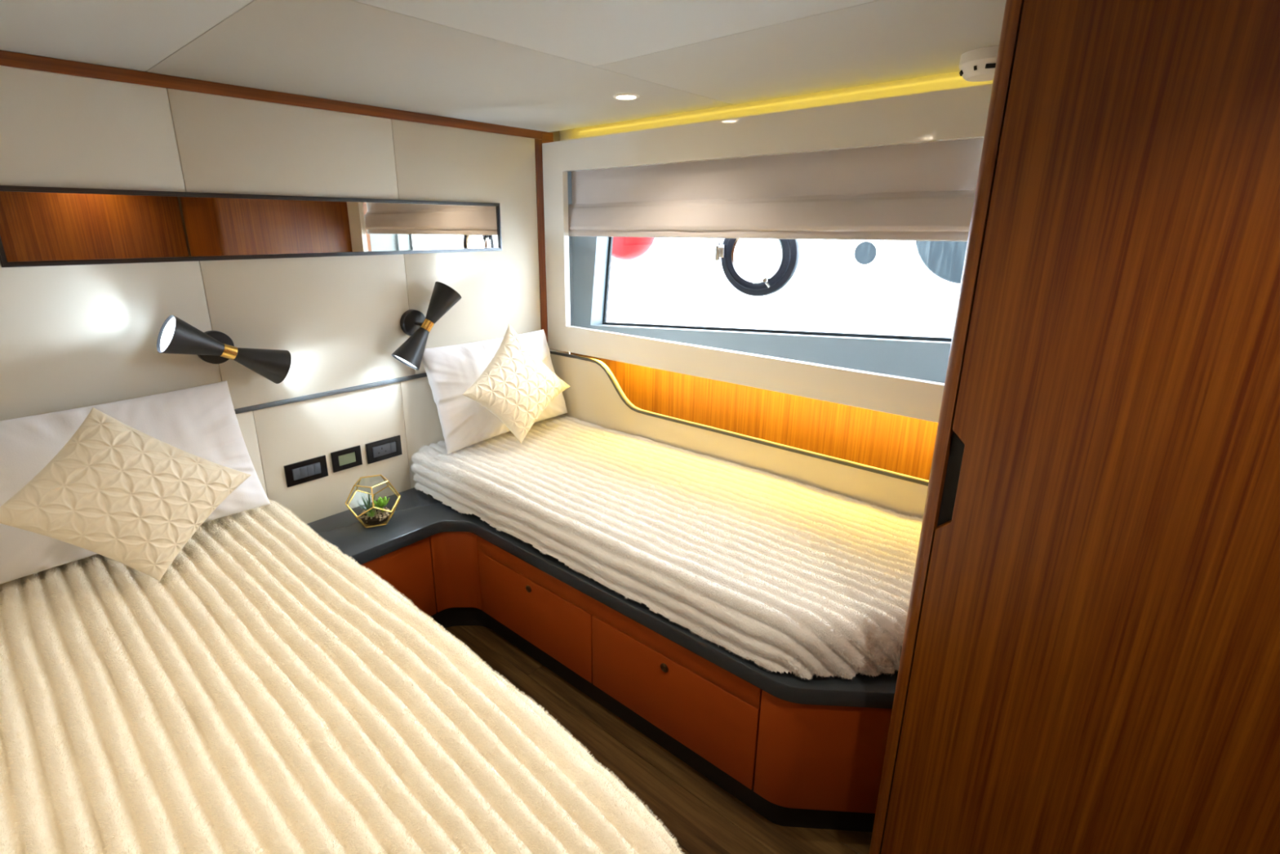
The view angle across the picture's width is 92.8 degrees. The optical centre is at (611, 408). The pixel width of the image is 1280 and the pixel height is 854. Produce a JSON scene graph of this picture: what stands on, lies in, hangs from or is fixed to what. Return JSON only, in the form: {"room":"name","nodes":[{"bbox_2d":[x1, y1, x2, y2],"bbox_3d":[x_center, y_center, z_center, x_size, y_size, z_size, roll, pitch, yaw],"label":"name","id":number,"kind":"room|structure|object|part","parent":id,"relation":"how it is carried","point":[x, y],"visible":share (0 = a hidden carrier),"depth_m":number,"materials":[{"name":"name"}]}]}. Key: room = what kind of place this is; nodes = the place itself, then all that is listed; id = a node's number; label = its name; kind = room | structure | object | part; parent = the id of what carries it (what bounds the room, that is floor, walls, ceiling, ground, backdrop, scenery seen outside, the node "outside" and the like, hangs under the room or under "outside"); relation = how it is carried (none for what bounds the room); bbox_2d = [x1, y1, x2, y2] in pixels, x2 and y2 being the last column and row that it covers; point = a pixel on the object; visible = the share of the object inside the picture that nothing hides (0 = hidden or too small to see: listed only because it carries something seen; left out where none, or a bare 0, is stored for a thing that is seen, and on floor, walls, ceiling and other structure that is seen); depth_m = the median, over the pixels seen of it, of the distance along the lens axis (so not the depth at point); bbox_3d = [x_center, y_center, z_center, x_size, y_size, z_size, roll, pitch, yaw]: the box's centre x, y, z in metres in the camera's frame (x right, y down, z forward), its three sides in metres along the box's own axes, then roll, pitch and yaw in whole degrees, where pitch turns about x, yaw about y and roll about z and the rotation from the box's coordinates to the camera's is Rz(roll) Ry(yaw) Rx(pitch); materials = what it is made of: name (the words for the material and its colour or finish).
{"room":"ship interior","nodes":[
{"label":"ship interior","id":0,"kind":"room"},
{"bbox_2d":[0,49,569,524],"bbox_3d":[-1.329,-0.025,1.960,0.100,2.150,3.260,14,22,40],"label":"wall","id":1,"kind":"structure","parent":0,"point":[72,336],"depth_m":2.00,"materials":[{"name":"white"}]},
{"bbox_3d":[-1.792,-0.282,1.288,0.022,0.946,1.590,14,22,40],"label":"wall panel","id":2,"kind":"part","parent":1,"relation":"part of","materials":[{"name":"beige"}]},
{"bbox_2d":[156,315,291,383],"bbox_3d":[-1.188,-0.179,1.879,0.153,0.251,0.348,14,22,40],"label":"wall lamp","id":3,"kind":"object","parent":1,"relation":"attached to","point":[175,335],"visible":1,"depth_m":1.86,"materials":[{"name":"black metal"}]},
{"bbox_3d":[-1.235,-0.212,1.786,0.115,0.135,0.167,14,22,40],"label":"lamp shade","id":4,"kind":"part","parent":3,"relation":"part of","materials":[{"name":"black metal"}]},
{"bbox_3d":[-1.243,-0.193,1.910,0.026,0.104,0.104,14,22,40],"label":"wall plate","id":5,"kind":"part","parent":3,"relation":"part of","materials":[{"name":"black metal"}]},
{"bbox_3d":[-1.125,-0.142,1.958,0.115,0.135,0.167,14,22,40],"label":"lamp shade","id":6,"kind":"part","parent":3,"relation":"part of","materials":[{"name":"black metal"}]},
{"bbox_2d":[0,185,502,267],"bbox_3d":[-1.007,-0.617,2.064,0.018,0.196,1.575,14,22,40],"label":"wall mirror","id":7,"kind":"object","parent":1,"relation":"attached to","point":[40,226],"visible":1,"depth_m":1.86,"materials":[{"name":"silvered mirror glass"},{"name":"dark metal"}]},
{"bbox_3d":[-1.767,0.526,1.556,0.022,0.724,1.663,14,22,40],"label":"wall panel","id":8,"kind":"part","parent":1,"relation":"part of","materials":[{"name":"beige"}]},
{"bbox_2d":[0,50,542,139],"bbox_3d":[-1.321,-0.899,1.645,0.026,0.033,2.992,14,22,40],"label":"trim","id":9,"kind":"structure","parent":1,"relation":"attached to","point":[8,59],"depth_m":1.82,"materials":[{"name":"brown wood"}]},
{"bbox_3d":[-1.031,-0.523,2.096,0.022,0.946,0.680,14,22,40],"label":"wall panel","id":10,"kind":"part","parent":1,"relation":"part of","materials":[{"name":"beige"}]},
{"bbox_2d":[283,454,328,487],"bbox_3d":[-1.104,0.225,2.207,0.012,0.081,0.145,14,22,40],"label":"switch plate","id":11,"kind":"object","parent":1,"relation":"attached to","point":[295,473],"visible":1,"depth_m":2.20,"materials":[{"name":"black plastic"}]},
{"bbox_2d":[234,372,426,413],"bbox_3d":[-1.322,0.032,1.919,0.029,0.016,2.986,14,22,40],"label":"trim","id":12,"kind":"structure","parent":1,"relation":"attached to","point":[271,404],"depth_m":2.20,"materials":[{"name":"grey metal"}]},
{"bbox_3d":[-1.029,0.292,2.341,0.022,0.724,0.539,14,22,40],"label":"wall panel","id":13,"kind":"part","parent":1,"relation":"part of","materials":[{"name":"beige leather"}]},
{"bbox_2d":[330,444,362,472],"bbox_3d":[-1.005,0.189,2.313,0.008,0.078,0.112,14,22,40],"label":"control panel","id":14,"kind":"object","parent":1,"relation":"attached to","point":[341,460],"visible":1,"depth_m":2.31,"materials":[{"name":"black plastic"}]},
{"bbox_2d":[364,435,402,463],"bbox_3d":[-0.903,0.161,2.421,0.012,0.082,0.145,14,22,40],"label":"socket plate","id":15,"kind":"object","parent":1,"relation":"attached to","point":[380,450],"visible":1,"depth_m":2.41,"materials":[{"name":"black plastic"}]},
{"bbox_2d":[372,443,391,457],"bbox_3d":[-0.911,0.164,2.412,0.010,0.042,0.071,14,22,40],"label":"socket","id":16,"kind":"object","parent":15,"relation":"attached to","point":[379,450],"depth_m":2.41,"materials":[{"name":"black plastic"}]},
{"bbox_3d":[-0.586,0.152,2.812,0.022,0.724,0.783,14,22,40],"label":"wall panel","id":17,"kind":"part","parent":1,"relation":"part of","materials":[{"name":"beige leather"}]},
{"bbox_2d":[391,281,461,369],"bbox_3d":[-0.726,-0.326,2.373,0.148,0.330,0.299,14,22,40],"label":"wall lamp","id":18,"kind":"object","parent":1,"relation":"attached to","point":[413,322],"visible":1,"depth_m":2.35,"materials":[{"name":"black metal"}]},
{"bbox_3d":[-0.768,-0.229,2.339,0.115,0.164,0.153,14,22,40],"label":"lamp shade","id":19,"kind":"part","parent":18,"relation":"part of","materials":[{"name":"black metal"}]},
{"bbox_3d":[-0.780,-0.340,2.402,0.026,0.104,0.104,14,22,40],"label":"wall plate","id":20,"kind":"part","parent":18,"relation":"part of","materials":[{"name":"black metal"}]},
{"bbox_3d":[-0.744,-0.331,2.380,0.066,0.018,0.013,10,19,30],"label":"arm","id":21,"kind":"part","parent":18,"relation":"part of","materials":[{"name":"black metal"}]},
{"bbox_3d":[-0.665,-0.418,2.391,0.115,0.164,0.153,14,22,40],"label":"lamp shade","id":22,"kind":"part","parent":18,"relation":"part of","materials":[{"name":"black metal"}]},
{"bbox_3d":[-0.574,-0.667,2.581,0.022,0.946,0.681,14,22,40],"label":"wall panel","id":23,"kind":"part","parent":1,"relation":"part of","materials":[{"name":"beige"}]},
{"bbox_2d":[534,138,547,342],"bbox_3d":[-0.332,-0.743,2.836,0.025,0.946,0.037,14,22,40],"label":"trim","id":24,"kind":"structure","parent":1,"relation":"attached to","point":[538,143],"depth_m":2.81,"materials":[{"name":"brown wood"}]},
{"bbox_2d":[541,131,553,160],"bbox_3d":[-0.296,-1.182,2.746,0.026,0.119,0.068,14,22,40],"label":"trim","id":25,"kind":"structure","parent":1,"relation":"attached to","point":[547,137],"depth_m":2.73,"materials":[{"name":"brown wood"}]},
{"bbox_2d":[0,0,1006,132],"bbox_3d":[-0.187,-0.768,0.988,2.760,0.090,3.720,14,22,40],"label":"ceiling","id":26,"kind":"structure","parent":0,"point":[541,65],"depth_m":1.42,"materials":[{"name":"white paint"}]},
{"bbox_3d":[-1.442,-0.678,0.810,0.950,0.020,1.546,14,22,40],"label":"panel","id":27,"kind":"part","parent":26,"relation":"part of","materials":[{"name":"white paint"}]},
{"bbox_3d":[-0.426,-1.000,1.889,0.950,0.020,1.487,14,22,40],"label":"panel","id":28,"kind":"part","parent":26,"relation":"part of","materials":[{"name":"white paint"}]},
{"bbox_3d":[-0.230,-0.517,0.269,1.604,0.020,2.332,14,22,40],"label":"panel","id":29,"kind":"part","parent":26,"relation":"part of","materials":[{"name":"white paint"}]},
{"bbox_2d":[613,93,639,100],"bbox_3d":[0.048,-1.011,1.973,0.088,0.005,0.088,14,22,40],"label":"recessed light","id":30,"kind":"object","parent":26,"relation":"in","point":[625,96],"visible":1,"depth_m":1.96,"materials":[{"name":"white plastic"}]},
{"bbox_3d":[0.786,-0.839,1.349,1.604,0.020,0.701,14,22,40],"label":"panel","id":31,"kind":"part","parent":26,"relation":"part of","materials":[{"name":"white paint"}]},
{"bbox_2d":[958,45,999,81],"bbox_3d":[0.923,-0.843,1.494,0.126,0.055,0.126,14,22,40],"label":"smoke detector","id":32,"kind":"object","parent":26,"relation":"attached to","point":[977,64],"visible":0.59,"depth_m":1.46,"materials":[{"name":"white plastic"}]},
{"bbox_2d":[444,625,872,853],"bbox_3d":[-0.221,1.187,1.531,2.760,0.060,3.620,14,22,40],"label":"floor","id":33,"kind":"structure","parent":0,"point":[703,816],"depth_m":1.78,"materials":[{"name":"brown wood"}]},
{"bbox_2d":[360,531,892,831],"bbox_3d":[-0.029,0.747,2.116,1.915,0.450,1.275,14,22,40],"label":"base","id":34,"kind":"object","parent":33,"relation":"on","point":[793,764],"visible":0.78,"depth_m":1.76,"materials":[{"name":"brown wood"}]},
{"bbox_3d":[-0.803,0.667,2.182,0.016,0.332,0.362,14,22,40],"label":"panel","id":35,"kind":"part","parent":34,"relation":"part of","materials":[{"name":"brown wood"}]},
{"bbox_3d":[-0.591,0.621,2.338,0.188,0.332,0.043,-1,17,-5],"label":"curved panel","id":36,"kind":"part","parent":34,"relation":"part of","materials":[{"name":"brown wood"}]},
{"bbox_3d":[-0.279,0.715,2.148,0.589,0.260,0.016,14,22,40],"label":"door","id":37,"kind":"part","parent":34,"relation":"part of","materials":[{"name":"brown wood"}]},
{"bbox_2d":[306,487,897,708],"bbox_3d":[-0.027,0.507,2.044,1.924,0.048,1.278,14,22,40],"label":"countertop","id":38,"kind":"structure","parent":34,"relation":"on","point":[417,516],"depth_m":1.92,"materials":[{"name":"stone"}]},
{"bbox_2d":[345,474,400,528],"bbox_3d":[-0.877,0.338,2.242,0.195,0.162,0.196,14,22,40],"label":"terrarium","id":39,"kind":"object","parent":38,"relation":"on","point":[385,522],"visible":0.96,"depth_m":2.22,"materials":[{"name":"gold metal"}]},
{"bbox_2d":[360,509,390,524],"bbox_3d":[-0.877,0.399,2.261,0.108,0.026,0.108,14,22,40],"label":"soil","id":40,"kind":"object","parent":39,"relation":"in","point":[374,521],"visible":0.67,"depth_m":2.22,"materials":[{"name":"brown soil"}]},
{"bbox_2d":[356,489,377,512],"bbox_3d":[-0.896,0.341,2.247,0.075,0.088,0.078,14,22,40],"label":"aloe plant","id":41,"kind":"object","parent":40,"relation":"in","point":[368,505],"visible":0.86,"depth_m":2.25,"materials":[{"name":"green plant"}]},
{"bbox_2d":[364,507,378,516],"bbox_3d":[-0.874,0.379,2.221,0.052,0.029,0.049,14,22,40],"label":"grass plant","id":42,"kind":"object","parent":40,"relation":"on","point":[371,514],"visible":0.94,"depth_m":2.22,"materials":[{"name":"green plant"}]},
{"bbox_2d":[359,506,390,522],"bbox_3d":[-0.877,0.389,2.262,0.109,0.026,0.107,-2,17,-5],"label":"pebbles","id":43,"kind":"object","parent":40,"relation":"on","point":[384,513],"visible":0.72,"depth_m":2.24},
{"bbox_2d":[370,496,389,511],"bbox_3d":[-0.854,0.355,2.257,0.060,0.053,0.068,-1,17,-2],"label":"plant","id":44,"kind":"object","parent":40,"relation":"in","point":[380,503],"visible":0.97,"depth_m":2.25,"materials":[{"name":"green plant"}]},
{"bbox_3d":[-0.879,0.411,2.270,0.114,0.003,0.108,-6,18,-21],"label":"glass pane","id":45,"kind":"part","parent":39,"relation":"part of","materials":[{"name":"clear glass"}]},
{"bbox_3d":[0.121,0.363,2.232,1.828,0.119,0.715,14,22,40],"label":"mattress","id":46,"kind":"object","parent":38,"relation":"on","visible":0},
{"bbox_2d":[410,413,923,679],"bbox_3d":[0.128,0.346,2.177,1.924,0.167,0.787,14,22,40],"label":"fur throw","id":47,"kind":"object","parent":46,"relation":"on","point":[775,571],"visible":0.88,"depth_m":1.86,"materials":[{"name":"beige fur"}]},
{"bbox_2d":[422,328,568,453],"bbox_3d":[-0.482,-0.100,2.673,0.175,0.417,0.711,14,22,40],"label":"pillow","id":48,"kind":"object","parent":47,"relation":"on","point":[451,371],"visible":0.62,"depth_m":2.49,"materials":[{"name":"white fabric"}]},
{"bbox_2d":[462,324,569,443],"bbox_3d":[-0.384,-0.103,2.495,0.162,0.474,0.570,11,20,33],"label":"cushion","id":49,"kind":"object","parent":47,"relation":"on","point":[516,386],"visible":1,"depth_m":2.44,"materials":[{"name":"beige fabric"}]},
{"bbox_3d":[-0.061,0.610,1.912,1.180,0.068,0.016,14,22,40],"label":"rail","id":50,"kind":"part","parent":34,"relation":"part of","materials":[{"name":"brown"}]},
{"bbox_3d":[0.160,0.828,1.768,0.583,0.260,0.016,14,22,40],"label":"door","id":51,"kind":"part","parent":34,"relation":"part of","materials":[{"name":"brown wood"}]},
{"bbox_3d":[0.532,0.863,1.523,0.323,0.332,0.045,3,17,11],"label":"curved panel","id":52,"kind":"part","parent":34,"relation":"part of","materials":[{"name":"brown wood"}]},
{"bbox_2d":[868,0,1279,853],"bbox_3d":[1.134,0.205,1.304,0.630,1.952,0.912,14,22,40],"label":"wardrobe","id":53,"kind":"object","parent":33,"relation":"on","point":[1090,660],"visible":1,"depth_m":0.95,"materials":[{"name":"brown wood"}]},
{"bbox_3d":[0.614,0.241,1.184,0.026,1.952,0.030,14,22,40],"label":"corner post","id":54,"kind":"part","parent":53,"relation":"part of","materials":[{"name":"brown wood"}]},
{"bbox_3d":[0.649,0.132,1.136,0.046,0.242,0.006,14,22,40],"label":"finger pull","id":55,"kind":"part","parent":53,"relation":"part of","materials":[{"name":"black metal"}]},
{"bbox_3d":[-1.004,1.068,0.979,2.040,0.485,1.595,14,22,40],"label":"bed base","id":56,"kind":"object","parent":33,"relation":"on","visible":0},
{"bbox_3d":[-1.006,0.771,0.888,2.040,0.134,1.590,14,22,40],"label":"mattress","id":57,"kind":"object","parent":56,"relation":"on","visible":0},
{"bbox_2d":[0,497,684,853],"bbox_3d":[-0.935,0.767,0.878,2.107,0.248,1.672,14,22,40],"label":"fur throw","id":58,"kind":"object","parent":57,"relation":"on","point":[271,693],"visible":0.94,"depth_m":1.12,"materials":[{"name":"beige fur"}]},
{"bbox_2d":[0,407,250,581],"bbox_3d":[-1.204,0.209,1.540,0.199,0.422,0.533,14,22,40],"label":"cushion","id":59,"kind":"object","parent":58,"relation":"on","point":[115,491],"visible":1,"depth_m":1.49,"materials":[{"name":"beige fabric"}]},
{"bbox_2d":[0,380,270,583],"bbox_3d":[-1.402,0.186,1.692,0.186,0.398,0.752,14,22,40],"label":"pillow","id":60,"kind":"object","parent":58,"relation":"on","point":[202,421],"visible":0.55,"depth_m":1.70,"materials":[{"name":"white fabric"}]},
{"bbox_2d":[542,71,993,479],"bbox_3d":[0.848,-0.153,2.336,2.800,2.080,0.595,14,22,40],"label":"wall","id":61,"kind":"structure","parent":0,"point":[874,402],"depth_m":2.24,"materials":[{"name":"white paint"}]},
{"bbox_2d":[549,350,928,518],"bbox_3d":[0.403,0.121,2.427,1.921,0.470,0.026,14,22,40],"label":"bed side panel","id":62,"kind":"object","parent":61,"relation":"attached to","point":[593,395],"visible":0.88,"depth_m":2.37,"materials":[{"name":"beige leather"}]},
{"bbox_2d":[568,137,983,241],"bbox_3d":[0.430,-0.803,2.202,1.696,0.358,0.050,14,22,40],"label":"blind","id":63,"kind":"object","parent":61,"relation":"attached to","point":[926,191],"visible":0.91,"depth_m":2.05,"materials":[{"name":"beige fabric"}]},
{"label":"outside","id":64,"kind":"structure","parent":0,"visible":0},
{"bbox_3d":[2.286,0.674,6.270,24.000,0.050,6.300,14,22,40],"label":"water surface","id":65,"kind":"object","parent":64,"visible":0},
{"bbox_2d":[593,236,967,342],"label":"window","id":66,"kind":"structure","parent":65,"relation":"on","point":[861,286],"depth_m":4.71,"materials":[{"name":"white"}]},
{"bbox_2d":[611,236,654,260],"bbox_3d":[0.131,-1.953,5.272,0.519,1.296,0.553,0,17,1],"label":"fender","id":67,"kind":"object","parent":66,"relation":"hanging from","point":[624,248],"visible":0.34,"depth_m":5.23,"materials":[{"name":"red plastic"}]},
{"bbox_2d":[715,238,799,296],"bbox_3d":[0.580,-0.618,2.442,0.338,0.330,0.053,12,20,34],"label":"porthole","id":68,"kind":"object","parent":66,"relation":"attached to","point":[790,248],"visible":0.77,"depth_m":2.47,"materials":[{"name":"black metal"}]}
]}

